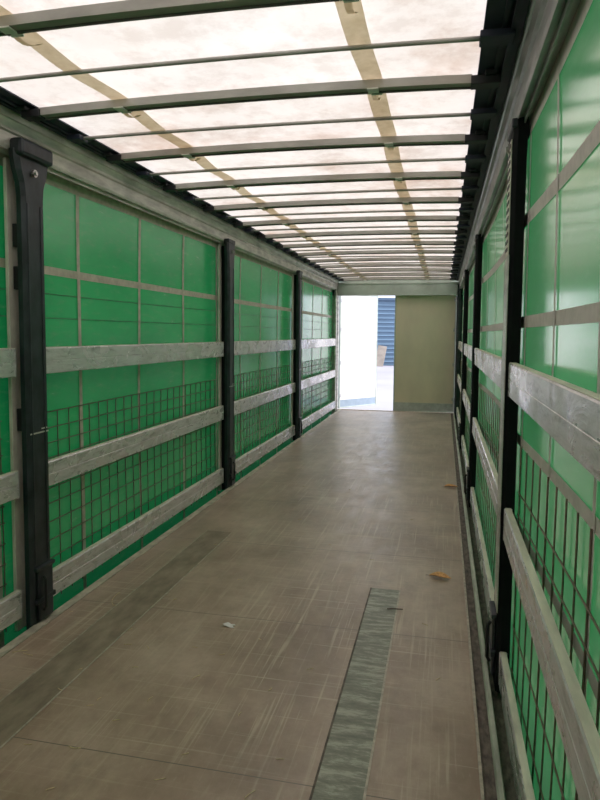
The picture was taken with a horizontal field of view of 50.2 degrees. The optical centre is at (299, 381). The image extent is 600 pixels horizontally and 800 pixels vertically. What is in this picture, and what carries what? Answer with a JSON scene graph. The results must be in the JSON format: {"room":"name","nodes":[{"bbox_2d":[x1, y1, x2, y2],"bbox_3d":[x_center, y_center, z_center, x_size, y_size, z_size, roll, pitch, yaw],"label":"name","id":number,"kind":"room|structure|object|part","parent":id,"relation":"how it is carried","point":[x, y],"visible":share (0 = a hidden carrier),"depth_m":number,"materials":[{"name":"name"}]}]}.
{"room":"cargo space","nodes":[
{"label":"cargo space","id":0,"kind":"room"},
{"bbox_2d":[0,410,480,799],"bbox_3d":[0.459,1.112,6.539,2.225,0.030,13.670,1,4,13],"label":"floor","id":1,"kind":"structure","parent":0,"point":[304,596],"depth_m":3.22,"materials":[{"name":"brown wood"}]},
{"bbox_2d":[0,530,231,748],"bbox_3d":[-1.196,1.375,2.656,0.216,0.006,5.050,1,4,13],"label":"floor strip","id":2,"kind":"object","parent":1,"relation":"on","point":[30,697],"visible":1,"depth_m":3.26,"materials":[{"name":"metal"}]},
{"bbox_2d":[0,410,339,657],"bbox_3d":[-0.656,1.112,6.780,0.055,0.094,13.650,1,4,13],"label":"trim","id":3,"kind":"structure","parent":1,"relation":"attached to","point":[8,647],"depth_m":4.34,"materials":[{"name":"metal"}]},
{"bbox_2d":[222,622,234,627],"bbox_3d":[-0.384,1.315,3.464,0.078,0.012,0.041,1,4,13],"label":"paper scrap","id":4,"kind":"object","parent":1,"relation":"on","point":[227,624],"visible":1,"depth_m":3.46,"materials":[{"name":"white paper"}]},
{"bbox_2d":[309,588,400,799],"bbox_3d":[0.073,1.440,1.939,0.187,0.007,4.200,1,4,13],"label":"floor plate","id":5,"kind":"object","parent":1,"relation":"on","point":[343,772],"visible":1,"depth_m":2.69,"materials":[{"name":"metal"}]},
{"bbox_2d":[338,409,452,413],"bbox_3d":[1.956,0.661,13.234,2.377,0.132,0.080,1,4,13],"label":"trim","id":6,"kind":"structure","parent":1,"relation":"attached to","point":[338,409],"depth_m":13.19,"materials":[{"name":"metal"}]},
{"bbox_2d":[338,296,377,407],"bbox_3d":[1.267,-0.678,13.862,1.190,2.425,0.054,-3,6,-42],"label":"door","id":7,"kind":"structure","parent":6,"relation":"attached to","point":[358,315],"depth_m":13.83,"materials":[{"name":"metal"}]},
{"bbox_3d":[1.254,0.436,13.949,1.150,0.160,0.030,-3,6,-42],"label":"kick plate","id":8,"kind":"part","parent":7,"relation":"part of","materials":[{"name":"metal"}]},
{"bbox_2d":[429,572,449,577],"bbox_3d":[0.904,1.262,4.177,0.170,0.025,0.078,3,5,27],"label":"fallen leaf","id":9,"kind":"object","parent":1,"relation":"on","point":[439,574],"visible":1,"depth_m":4.19,"materials":[{"name":"orange plant"}]},
{"bbox_2d":[443,484,457,486],"bbox_3d":[1.560,1.081,6.663,0.170,0.025,0.078,1,4,3],"label":"fallen leaf","id":10,"kind":"object","parent":1,"relation":"on","point":[446,485],"visible":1,"depth_m":6.67,"materials":[{"name":"brown plant"}]},
{"bbox_2d":[450,413,484,799],"bbox_3d":[1.545,1.121,6.285,0.011,0.008,13.650,1,4,13],"label":"trim","id":11,"kind":"structure","parent":1,"relation":"attached to","point":[466,605],"depth_m":3.04,"materials":[{"name":"metal"}]},
{"bbox_2d":[451,414,496,799],"bbox_3d":[1.571,1.148,6.282,0.060,0.056,13.650,1,4,13],"label":"trim","id":12,"kind":"structure","parent":1,"relation":"attached to","point":[489,785],"depth_m":3.05,"materials":[{"name":"grey metal"}]},
{"bbox_2d":[453,413,505,799],"bbox_3d":[1.606,1.163,6.275,0.026,0.108,13.650,1,4,13],"label":"trim","id":13,"kind":"structure","parent":12,"relation":"attached to","point":[500,791],"depth_m":3.00,"materials":[{"name":"metal"}]},
{"bbox_2d":[0,0,486,278],"bbox_3d":[0.492,-1.605,6.323,2.210,0.028,13.650,1,4,13],"label":"ceiling","id":14,"kind":"structure","parent":0,"point":[316,25],"depth_m":2.97,"materials":[{"name":"white fabric"}]},
{"bbox_2d":[0,0,358,37],"bbox_3d":[-0.445,-1.249,2.146,2.275,0.060,0.120,1,4,13],"label":"bow","id":15,"kind":"object","parent":14,"relation":"attached to","point":[13,25],"visible":1,"depth_m":2.17,"materials":[{"name":"grey metal"}]},
{"bbox_2d":[0,27,515,82],"bbox_3d":[-0.344,-1.273,2.540,2.280,0.034,0.093,1,4,13],"label":"rod","id":16,"kind":"object","parent":14,"relation":"attached to","point":[498,36],"visible":1,"depth_m":2.45,"materials":[{"name":"grey metal"}]},
{"bbox_2d":[16,68,500,121],"bbox_3d":[-0.267,-1.307,2.939,2.275,0.060,0.120,1,4,13],"label":"bow","id":17,"kind":"object","parent":14,"relation":"attached to","point":[491,79],"visible":1,"depth_m":2.90,"materials":[{"name":"grey metal"}]},
{"bbox_2d":[67,108,496,143],"bbox_3d":[-0.166,-1.331,3.333,2.280,0.034,0.091,1,4,12],"label":"rod","id":18,"kind":"object","parent":14,"relation":"attached to","point":[481,113],"visible":1,"depth_m":3.29,"materials":[{"name":"grey metal"}]},
{"bbox_2d":[102,130,487,163],"bbox_3d":[-0.089,-1.365,3.732,2.275,0.060,0.120,1,4,13],"label":"bow","id":19,"kind":"object","parent":14,"relation":"attached to","point":[480,137],"visible":1,"depth_m":3.69,"materials":[{"name":"grey metal"}]},
{"bbox_2d":[136,154,485,177],"bbox_3d":[0.013,-1.389,4.127,2.280,0.034,0.092,1,4,13],"label":"rod","id":20,"kind":"object","parent":14,"relation":"attached to","point":[468,158],"visible":1,"depth_m":4.09,"materials":[{"name":"grey metal"}]},
{"bbox_2d":[160,168,479,191],"bbox_3d":[0.089,-1.424,4.525,2.275,0.060,0.120,1,4,13],"label":"bow","id":21,"kind":"object","parent":14,"relation":"attached to","point":[472,174],"visible":1,"depth_m":4.49,"materials":[{"name":"grey metal"}]},
{"bbox_2d":[184,185,478,201],"bbox_3d":[0.191,-1.447,4.920,2.280,0.034,0.093,1,4,13],"label":"rod","id":22,"kind":"object","parent":14,"relation":"attached to","point":[468,188],"visible":1,"depth_m":4.88,"materials":[{"name":"grey metal"}]},
{"bbox_2d":[201,195,473,211],"bbox_3d":[0.268,-1.482,5.319,2.275,0.060,0.120,1,4,13],"label":"bow","id":23,"kind":"object","parent":14,"relation":"attached to","point":[468,199],"visible":1,"depth_m":5.28,"materials":[{"name":"grey metal"}]},
{"bbox_2d":[218,207,473,219],"bbox_3d":[0.369,-1.505,5.713,2.280,0.034,0.091,1,4,12],"label":"rod","id":24,"kind":"object","parent":14,"relation":"attached to","point":[464,209],"visible":1,"depth_m":5.69,"materials":[{"name":"grey metal"}]},
{"bbox_2d":[231,214,469,227],"bbox_3d":[0.446,-1.540,6.112,2.275,0.060,0.120,1,4,13],"label":"bow","id":25,"kind":"object","parent":14,"relation":"attached to","point":[465,217],"visible":1,"depth_m":6.08,"materials":[{"name":"grey metal"}]},
{"bbox_2d":[0,5,358,272],"bbox_3d":[-0.120,-1.571,6.386,0.100,0.054,13.500,1,4,13],"label":"strap","id":26,"kind":"object","parent":25,"relation":"attached to","point":[38,43],"visible":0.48,"depth_m":2.99,"materials":[{"name":"beige fabric"}]},
{"bbox_2d":[335,0,425,261],"bbox_3d":[1.061,-1.541,6.122,0.100,0.054,13.500,1,4,13],"label":"strap","id":27,"kind":"object","parent":25,"relation":"attached to","point":[351,14],"visible":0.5,"depth_m":2.70,"materials":[{"name":"beige fabric"}]},
{"bbox_2d":[244,224,469,232],"bbox_3d":[0.548,-1.563,6.507,2.283,0.034,0.093,1,4,11],"label":"rod","id":28,"kind":"object","parent":14,"relation":"attached to","point":[457,225],"visible":1,"depth_m":6.48,"materials":[{"name":"grey metal"}]},
{"bbox_2d":[255,228,466,239],"bbox_3d":[0.624,-1.598,6.905,2.275,0.060,0.120,1,4,13],"label":"bow","id":29,"kind":"object","parent":14,"relation":"attached to","point":[463,231],"visible":1,"depth_m":6.88,"materials":[{"name":"grey metal"}]},
{"bbox_2d":[266,236,466,243],"bbox_3d":[0.726,-1.621,7.299,2.280,0.034,0.099,1,4,13],"label":"rod","id":30,"kind":"object","parent":14,"relation":"attached to","point":[456,237],"visible":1,"depth_m":7.27,"materials":[{"name":"grey metal"}]},
{"bbox_2d":[274,240,463,248],"bbox_3d":[0.803,-1.656,7.698,2.275,0.060,0.120,1,4,13],"label":"bow","id":31,"kind":"object","parent":14,"relation":"attached to","point":[460,242],"visible":0.98,"depth_m":7.67,"materials":[{"name":"grey metal"}]},
{"bbox_2d":[283,246,464,252],"bbox_3d":[0.904,-1.679,8.092,2.280,0.034,0.096,1,4,13],"label":"rod","id":32,"kind":"object","parent":14,"relation":"attached to","point":[455,247],"visible":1,"depth_m":8.06,"materials":[{"name":"grey metal"}]},
{"bbox_2d":[290,249,461,256],"bbox_3d":[0.981,-1.714,8.491,2.275,0.060,0.120,1,4,13],"label":"bow","id":33,"kind":"object","parent":14,"relation":"attached to","point":[458,251],"visible":0.98,"depth_m":8.46,"materials":[{"name":"grey metal"}]},
{"bbox_2d":[296,255,461,258],"bbox_3d":[1.083,-1.738,8.888,2.298,0.034,0.101,1,4,7],"label":"rod","id":34,"kind":"object","parent":14,"relation":"attached to","point":[454,256],"visible":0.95,"depth_m":8.88,"materials":[{"name":"grey metal"}]},
{"bbox_2d":[303,257,460,262],"bbox_3d":[1.159,-1.772,9.284,2.275,0.060,0.120,1,4,13],"label":"bow","id":35,"kind":"object","parent":14,"relation":"attached to","point":[382,258],"visible":0.95,"depth_m":9.24,"materials":[{"name":"grey metal"}]},
{"bbox_2d":[309,261,460,265],"bbox_3d":[1.261,-1.796,9.678,2.280,0.034,0.090,1,4,13],"label":"rod","id":36,"kind":"object","parent":14,"relation":"attached to","point":[453,262],"visible":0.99,"depth_m":9.69,"materials":[{"name":"grey metal"}]},
{"bbox_2d":[314,263,458,268],"bbox_3d":[1.338,-1.830,10.077,2.275,0.060,0.120,1,4,13],"label":"bow","id":37,"kind":"object","parent":14,"relation":"attached to","point":[398,264],"visible":0.94,"depth_m":10.04,"materials":[{"name":"grey metal"}]},
{"bbox_2d":[319,267,459,270],"bbox_3d":[1.439,-1.854,10.472,2.280,0.034,0.095,1,4,13],"label":"rod","id":38,"kind":"object","parent":14,"relation":"attached to","point":[402,267],"visible":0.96,"depth_m":10.40,"materials":[{"name":"grey metal"}]},
{"bbox_2d":[323,269,457,273],"bbox_3d":[1.516,-1.888,10.870,2.275,0.060,0.120,1,4,13],"label":"bow","id":39,"kind":"object","parent":14,"relation":"attached to","point":[359,270],"visible":0.91,"depth_m":10.85,"materials":[{"name":"grey metal"}]},
{"bbox_2d":[328,272,458,275],"bbox_3d":[1.617,-1.912,11.263,2.287,0.034,0.095,2,4,15],"label":"rod","id":40,"kind":"object","parent":14,"relation":"attached to","point":[387,272],"visible":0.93,"depth_m":11.26,"materials":[{"name":"grey metal"}]},
{"bbox_2d":[332,273,456,277],"bbox_3d":[1.694,-1.946,11.664,2.275,0.060,0.120,1,4,13],"label":"bow","id":41,"kind":"object","parent":14,"relation":"attached to","point":[393,274],"visible":0.87,"depth_m":11.63,"materials":[{"name":"grey metal"}]},
{"bbox_2d":[335,276,457,278],"bbox_3d":[1.796,-1.970,12.058,2.280,0.034,0.098,1,4,13],"label":"rod","id":42,"kind":"object","parent":14,"relation":"attached to","point":[400,276],"visible":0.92,"depth_m":12.04,"materials":[{"name":"grey metal"}]},
{"bbox_2d":[338,277,455,280],"bbox_3d":[1.873,-2.004,12.457,2.275,0.060,0.120,1,4,13],"label":"bow","id":43,"kind":"object","parent":14,"relation":"attached to","point":[402,278],"visible":0.88,"depth_m":12.42,"materials":[{"name":"grey metal"}]},
{"bbox_2d":[332,289,338,413],"bbox_3d":[0.708,-0.682,13.283,0.148,2.740,0.260,1,4,13],"label":"trim","id":44,"kind":"structure","parent":0,"point":[335,299],"depth_m":13.23,"materials":[{"name":"metal"}]},
{"bbox_2d":[333,280,462,295],"bbox_3d":[1.980,-1.936,12.957,2.710,0.368,0.160,1,4,13],"label":"trim","id":45,"kind":"structure","parent":0,"point":[369,287],"depth_m":12.90,"materials":[{"name":"grey metal"}]},
{"bbox_2d":[454,281,462,418],"bbox_3d":[3.189,-0.619,12.730,0.185,2.740,0.260,1,4,13],"label":"trim","id":46,"kind":"structure","parent":0,"point":[459,314],"depth_m":12.68,"materials":[{"name":"black metal"}]},
{"bbox_2d":[393,295,456,412],"bbox_3d":[2.535,-0.605,13.036,1.225,2.425,0.054,1,4,11],"label":"door","id":47,"kind":"structure","parent":46,"relation":"attached to","point":[425,326],"depth_m":13.03,"materials":[{"name":"metal"}]},
{"bbox_3d":[2.526,0.509,13.124,1.185,0.160,0.030,1,4,11],"label":"kick plate","id":48,"kind":"part","parent":47,"relation":"part of","materials":[{"name":"grey metal"}]},
{"bbox_3d":[-1.025,0.290,-0.242,2.680,3.000,0.060,1,4,13],"label":"wall","id":49,"kind":"structure","parent":0,"visible":0},
{"bbox_2d":[3,137,55,630],"bbox_3d":[-1.436,0.052,3.441,0.164,2.595,0.294,1,4,13],"label":"post","id":50,"kind":"object","parent":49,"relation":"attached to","point":[25,170],"visible":1,"depth_m":3.39,"materials":[{"name":"black metal"}]},
{"bbox_2d":[0,348,16,377],"bbox_3d":[-1.854,0.018,1.689,0.034,0.149,3.357,1,4,13],"label":"plank","id":51,"kind":"object","parent":50,"relation":"attached to","point":[8,368],"visible":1,"depth_m":3.26,"materials":[{"name":"wood"}]},
{"bbox_2d":[0,471,19,504],"bbox_3d":[-1.860,0.658,1.737,0.034,0.145,3.357,1,4,13],"label":"plank","id":52,"kind":"object","parent":50,"relation":"attached to","point":[9,482],"visible":1,"depth_m":3.29,"materials":[{"name":"wood"}]},
{"bbox_2d":[0,589,22,631],"bbox_3d":[-1.865,1.302,1.785,0.034,0.152,3.357,1,4,13],"label":"plank","id":53,"kind":"object","parent":50,"relation":"attached to","point":[11,604],"visible":1,"depth_m":3.33,"materials":[{"name":"wood"}]},
{"bbox_3d":[-1.385,1.145,3.478,0.027,0.198,0.016,1,4,13],"label":"lock handle","id":54,"kind":"part","parent":50,"relation":"part of","materials":[{"name":"black metal"}]},
{"bbox_2d":[46,342,223,373],"bbox_3d":[-1.113,-0.224,4.983,0.034,0.149,3.007,1,4,13],"label":"plank","id":55,"kind":"object","parent":50,"relation":"attached to","point":[62,358],"visible":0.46,"depth_m":4.42,"materials":[{"name":"metal"}]},
{"bbox_2d":[48,405,223,485],"bbox_3d":[-1.119,0.417,5.031,0.034,0.145,3.007,1,4,13],"label":"plank","id":56,"kind":"object","parent":50,"relation":"attached to","point":[67,466],"visible":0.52,"depth_m":4.47,"materials":[{"name":"metal"}]},
{"bbox_2d":[53,468,223,595],"bbox_3d":[-1.125,1.061,5.080,0.034,0.152,3.007,1,4,13],"label":"plank","id":57,"kind":"object","parent":50,"relation":"attached to","point":[74,568],"visible":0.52,"depth_m":4.55,"materials":[{"name":"wood"}]},
{"bbox_2d":[46,357,217,459],"bbox_3d":[-1.175,0.101,5.131,0.039,0.504,2.879,1,4,13],"label":"curtain","id":58,"kind":"object","parent":49,"relation":"hanging from","point":[72,388],"depth_m":4.65,"materials":[{"name":"green plastic"}]},
{"bbox_2d":[43,172,223,346],"bbox_3d":[-1.147,-0.811,5.152,0.039,1.001,3.062,1,4,13],"label":"curtain","id":59,"kind":"object","parent":49,"relation":"hanging from","point":[116,272],"depth_m":4.56,"materials":[{"name":"green plastic"}]},
{"bbox_2d":[49,422,217,567],"bbox_3d":[-1.181,0.759,5.180,0.039,0.499,2.877,1,4,13],"label":"curtain","id":60,"kind":"object","parent":49,"relation":"hanging from","point":[177,454],"depth_m":4.68,"materials":[{"name":"green plastic"}]},
{"bbox_2d":[0,421,6,631],"bbox_3d":[-1.934,0.885,1.776,0.044,1.135,3.305,1,4,13],"label":"mesh panel","id":61,"kind":"object","parent":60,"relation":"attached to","point":[1,472],"visible":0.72,"depth_m":3.37,"materials":[{"name":"grey metal"}]},
{"bbox_2d":[47,379,215,593],"bbox_3d":[-1.196,0.644,5.071,0.044,1.135,2.955,1,4,13],"label":"mesh panel","id":62,"kind":"object","parent":60,"relation":"attached to","point":[190,394],"visible":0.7,"depth_m":4.72,"materials":[{"name":"grey metal"}]},
{"bbox_2d":[0,104,338,289],"bbox_3d":[-0.734,-1.540,6.552,0.160,0.285,13.550,1,4,13],"label":"roof rail","id":63,"kind":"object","parent":49,"relation":"attached to","point":[72,162],"depth_m":4.48,"materials":[{"name":"metal"}]},
{"bbox_2d":[0,86,340,279],"bbox_3d":[-0.610,-1.635,6.517,0.123,0.088,13.550,1,4,13],"label":"trim","id":64,"kind":"structure","parent":49,"relation":"attached to","point":[8,99],"depth_m":3.84,"materials":[{"name":"black metal"}]},
{"bbox_2d":[218,238,235,490],"bbox_3d":[-0.734,-0.159,6.563,0.164,2.560,0.218,1,4,13],"label":"post","id":65,"kind":"object","parent":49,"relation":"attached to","point":[226,457],"visible":0.98,"depth_m":6.51,"materials":[{"name":"black metal"}]},
{"bbox_3d":[-0.721,-0.149,6.561,0.049,2.540,0.218,1,4,13],"label":"post","id":66,"kind":"part","parent":65,"relation":"part of","materials":[{"name":"black metal"}]},
{"bbox_2d":[234,383,294,414],"bbox_3d":[-0.417,0.188,8.155,0.034,0.145,3.007,1,4,13],"label":"plank","id":67,"kind":"object","parent":65,"relation":"attached to","point":[242,405],"visible":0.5,"depth_m":7.85,"materials":[{"name":"metal"}]},
{"bbox_2d":[235,425,294,474],"bbox_3d":[-0.422,0.833,8.203,0.034,0.152,3.007,1,4,13],"label":"plank","id":68,"kind":"object","parent":65,"relation":"attached to","point":[253,455],"visible":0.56,"depth_m":7.94,"materials":[{"name":"metal"}]},
{"bbox_2d":[234,340,295,354],"bbox_3d":[-0.411,-0.452,8.107,0.034,0.149,3.007,1,4,13],"label":"plank","id":69,"kind":"object","parent":65,"relation":"attached to","point":[240,347],"visible":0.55,"depth_m":7.82,"materials":[{"name":"wood"}]},
{"bbox_2d":[234,249,295,340],"bbox_3d":[-0.413,-1.051,8.417,0.039,1.001,2.935,1,4,13],"label":"curtain","id":70,"kind":"object","parent":49,"relation":"hanging from","point":[262,289],"depth_m":8.06,"materials":[{"name":"green plastic"}]},
{"bbox_2d":[234,365,289,471],"bbox_3d":[-0.493,0.415,8.195,0.039,1.135,2.955,1,4,13],"label":"mesh panel","id":71,"kind":"object","parent":70,"relation":"attached to","point":[237,383],"visible":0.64,"depth_m":8.17,"materials":[{"name":"grey metal"}]},
{"bbox_2d":[301,357,330,422],"bbox_3d":[0.258,0.171,11.530,0.041,1.135,3.390,1,4,13],"label":"mesh panel","id":72,"kind":"object","parent":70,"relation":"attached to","point":[326,390],"visible":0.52,"depth_m":11.57,"materials":[{"name":"metal"}]},
{"bbox_2d":[291,270,302,440],"bbox_3d":[-0.032,-0.388,9.687,0.164,2.560,0.218,1,4,13],"label":"post","id":73,"kind":"object","parent":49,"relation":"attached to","point":[296,419],"visible":0.95,"depth_m":9.63,"materials":[{"name":"black metal"}]},
{"bbox_3d":[-0.019,-0.377,9.685,0.049,2.540,0.218,1,4,13],"label":"post","id":74,"kind":"part","parent":73,"relation":"part of","materials":[{"name":"black metal"}]},
{"bbox_2d":[301,370,334,389],"bbox_3d":[0.333,-0.056,11.490,0.034,0.145,3.442,1,4,13],"label":"plank","id":75,"kind":"object","parent":73,"relation":"attached to","point":[310,381],"visible":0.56,"depth_m":11.23,"materials":[{"name":"metal"}]},
{"bbox_2d":[302,401,334,429],"bbox_3d":[0.327,0.588,11.539,0.034,0.152,3.442,1,4,13],"label":"plank","id":76,"kind":"object","parent":73,"relation":"attached to","point":[313,417],"visible":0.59,"depth_m":11.40,"materials":[{"name":"wood"}]},
{"bbox_2d":[301,338,335,348],"bbox_3d":[0.339,-0.697,11.442,0.034,0.149,3.442,1,4,13],"label":"plank","id":77,"kind":"object","parent":73,"relation":"attached to","point":[305,343],"visible":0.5,"depth_m":11.19,"materials":[{"name":"metal"}]},
{"bbox_2d":[457,269,468,448],"bbox_3d":[2.331,-0.317,9.154,0.102,2.540,0.233,1,4,13],"label":"post","id":78,"kind":"object","parent":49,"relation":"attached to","point":[461,428],"visible":0.99,"depth_m":9.06,"materials":[{"name":"black metal"}]},
{"bbox_2d":[456,407,460,426],"bbox_3d":[2.739,0.695,11.005,0.034,0.152,3.442,1,4,13],"label":"plank","id":79,"kind":"object","parent":78,"relation":"attached to","point":[457,409],"visible":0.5,"depth_m":11.64,"materials":[{"name":"metal"}]},
{"bbox_2d":[457,374,460,391],"bbox_3d":[2.745,0.035,10.955,0.034,0.145,3.442,1,4,13],"label":"plank","id":80,"kind":"object","parent":78,"relation":"attached to","point":[458,375],"visible":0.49,"depth_m":11.28,"materials":[{"name":"metal"}]},
{"bbox_2d":[458,341,462,351],"bbox_3d":[2.750,-0.605,10.907,0.034,0.149,3.442,1,4,13],"label":"plank","id":81,"kind":"object","parent":78,"relation":"attached to","point":[459,342],"visible":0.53,"depth_m":10.93,"materials":[{"name":"wood"}]},
{"bbox_2d":[464,234,482,507],"bbox_3d":[1.628,-0.088,6.030,0.102,2.540,0.233,1,4,13],"label":"post","id":82,"kind":"object","parent":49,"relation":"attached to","point":[471,470],"visible":0.98,"depth_m":5.94,"materials":[{"name":"black metal"}]},
{"bbox_2d":[461,435,468,478],"bbox_3d":[1.989,0.939,7.669,0.034,0.152,3.007,1,4,13],"label":"plank","id":83,"kind":"object","parent":82,"relation":"attached to","point":[464,451],"visible":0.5,"depth_m":7.82,"materials":[{"name":"wood"}]},
{"bbox_3d":[1.578,0.974,6.098,0.027,0.198,0.016,1,4,13],"label":"lock handle","id":84,"kind":"part","parent":82,"relation":"part of","materials":[{"name":"black metal"}]},
{"bbox_2d":[462,389,469,422],"bbox_3d":[1.995,0.279,7.619,0.034,0.145,3.007,1,4,13],"label":"plank","id":85,"kind":"object","parent":82,"relation":"attached to","point":[466,401],"visible":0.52,"depth_m":7.54,"materials":[{"name":"metal"}]},
{"bbox_2d":[464,344,471,360],"bbox_3d":[2.001,-0.361,7.571,0.034,0.149,3.007,1,4,13],"label":"plank","id":86,"kind":"object","parent":82,"relation":"attached to","point":[467,348],"visible":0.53,"depth_m":7.35,"materials":[{"name":"wood"}]},
{"bbox_2d":[455,419,516,799],"bbox_3d":[1.655,1.269,6.220,0.094,0.125,13.550,1,4,13],"label":"trim","id":87,"kind":"structure","parent":49,"relation":"attached to","point":[509,787],"depth_m":2.92,"materials":[{"name":"grey metal"}]},
{"bbox_2d":[454,0,530,280],"bbox_3d":[1.568,-1.571,6.032,0.133,0.105,13.550,1,4,13],"label":"trim","id":88,"kind":"structure","parent":49,"relation":"attached to","point":[499,13],"depth_m":2.72,"materials":[{"name":"black metal"}]},
{"bbox_2d":[480,178,507,356],"bbox_3d":[1.462,-0.741,4.827,0.051,1.030,2.370,1,4,13],"label":"curtain","id":89,"kind":"object","parent":49,"relation":"hanging from","point":[493,256],"depth_m":4.88,"materials":[{"name":"green plastic"}]},
{"bbox_2d":[459,361,466,421],"bbox_3d":[2.797,0.243,10.964,0.052,1.120,3.390,1,4,13],"label":"mesh panel","id":90,"kind":"object","parent":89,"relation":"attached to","point":[461,361],"visible":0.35,"depth_m":12.03,"materials":[{"name":"metal"}]},
{"bbox_2d":[465,369,478,461],"bbox_3d":[2.049,0.487,7.629,0.050,1.120,2.955,1,4,13],"label":"mesh panel","id":91,"kind":"object","parent":89,"relation":"attached to","point":[468,371],"visible":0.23,"depth_m":8.63,"materials":[{"name":"metal"}]},
{"bbox_2d":[485,117,528,692],"bbox_3d":[0.926,0.141,2.906,0.102,2.540,0.233,1,4,13],"label":"post","id":92,"kind":"object","parent":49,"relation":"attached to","point":[498,641],"visible":1,"depth_m":2.82,"materials":[{"name":"black metal"}]},
{"bbox_2d":[470,487,494,619],"bbox_3d":[1.287,1.168,4.545,0.034,0.152,3.007,1,4,13],"label":"plank","id":93,"kind":"object","parent":92,"relation":"attached to","point":[488,586],"visible":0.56,"depth_m":4.25,"materials":[{"name":"wood"}]},
{"bbox_2d":[472,417,497,515],"bbox_3d":[1.293,0.508,4.495,0.034,0.145,3.007,1,4,13],"label":"plank","id":94,"kind":"object","parent":92,"relation":"attached to","point":[491,475],"visible":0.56,"depth_m":4.03,"materials":[{"name":"wood"}]},
{"bbox_2d":[474,348,501,388],"bbox_3d":[1.298,-0.132,4.447,0.034,0.149,3.007,1,4,13],"label":"plank","id":95,"kind":"object","parent":92,"relation":"attached to","point":[490,364],"visible":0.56,"depth_m":3.94,"materials":[{"name":"metal"}]},
{"bbox_3d":[0.876,1.203,2.974,0.027,0.198,0.016,1,4,13],"label":"lock handle","id":96,"kind":"part","parent":92,"relation":"part of","materials":[{"name":"black metal"}]},
{"bbox_3d":[0.914,0.241,2.906,0.004,1.600,0.158,1,4,13],"label":"plate","id":97,"kind":"part","parent":92,"relation":"part of","materials":[{"name":"metal"}]},
{"bbox_2d":[498,652,535,799],"bbox_3d":[0.546,1.409,1.251,0.034,0.152,3.357,1,4,13],"label":"plank","id":98,"kind":"object","parent":92,"relation":"attached to","point":[524,789],"visible":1,"depth_m":2.33,"materials":[{"name":"metal"}]},
{"bbox_2d":[503,508,599,799],"bbox_3d":[0.552,0.749,1.201,0.034,0.145,3.357,1,4,13],"label":"plank","id":99,"kind":"object","parent":92,"relation":"attached to","point":[580,737],"visible":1,"depth_m":1.51,"materials":[{"name":"wood"}]},
{"bbox_2d":[508,362,599,481],"bbox_3d":[0.558,0.109,1.153,0.034,0.149,3.357,1,4,13],"label":"plank","id":100,"kind":"object","parent":92,"relation":"attached to","point":[569,413],"visible":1,"depth_m":1.52,"materials":[{"name":"metal"}]},
{"bbox_2d":[458,0,580,289],"bbox_3d":[1.685,-1.478,6.012,0.160,0.285,13.550,1,4,13],"label":"roof rail","id":101,"kind":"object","parent":49,"relation":"attached to","point":[547,24],"depth_m":2.44,"materials":[{"name":"metal"}]},
{"bbox_2d":[509,574,578,799],"bbox_3d":[0.831,1.138,2.211,0.051,0.449,1.466,1,4,13],"label":"curtain","id":102,"kind":"object","parent":49,"relation":"hanging from","point":[569,786],"depth_m":2.26,"materials":[{"name":"green plastic"}]},
{"bbox_2d":[514,406,599,735],"bbox_3d":[0.819,0.416,2.079,0.051,0.507,1.625,1,4,13],"label":"curtain","id":103,"kind":"object","parent":49,"relation":"hanging from","point":[574,483],"depth_m":1.91,"materials":[{"name":"green plastic"}]},
{"bbox_2d":[476,389,499,585],"bbox_3d":[1.346,0.716,4.505,0.051,1.120,2.955,1,4,13],"label":"mesh panel","id":104,"kind":"object","parent":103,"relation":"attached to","point":[481,411],"visible":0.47,"depth_m":4.86,"materials":[{"name":"grey metal"}]},
{"bbox_2d":[510,447,599,799],"bbox_3d":[0.605,0.957,1.211,0.052,1.120,3.305,1,4,13],"label":"mesh panel","id":105,"kind":"object","parent":103,"relation":"attached to","point":[586,605],"visible":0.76,"depth_m":2.09,"materials":[{"name":"grey metal"}]},
{"bbox_2d":[520,0,599,393],"bbox_3d":[0.842,-0.541,2.070,0.051,1.032,1.496,1,4,13],"label":"curtain","id":106,"kind":"object","parent":49,"relation":"hanging from","point":[560,326],"depth_m":1.98,"materials":[{"name":"green plastic"}]},
{"label":"outside","id":107,"kind":"structure","parent":0,"visible":0},
{"bbox_2d":[338,366,452,412],"bbox_3d":[8.807,-0.895,49.333,120.000,0.001,160.000,1,4,13],"label":"ground","id":108,"kind":"structure","parent":107,"point":[385,374],"depth_m":30.81,"materials":[{"name":"concrete"}]},
{"bbox_2d":[377,345,386,366],"bbox_3d":[6.916,-2.181,54.958,1.035,1.946,0.554,1,4,13],"label":"leaning board","id":109,"kind":"object","parent":108,"relation":"on","point":[381,351],"visible":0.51,"depth_m":54.92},
{"bbox_2d":[377,298,394,365],"bbox_3d":[15.501,-4.463,57.880,18.200,5.950,0.321,0,4,-11],"label":"roller shutter","id":110,"kind":"object","parent":108,"relation":"on","point":[386,306],"visible":0.02,"depth_m":56.20,"materials":[{"name":"blue metal"}]}
]}

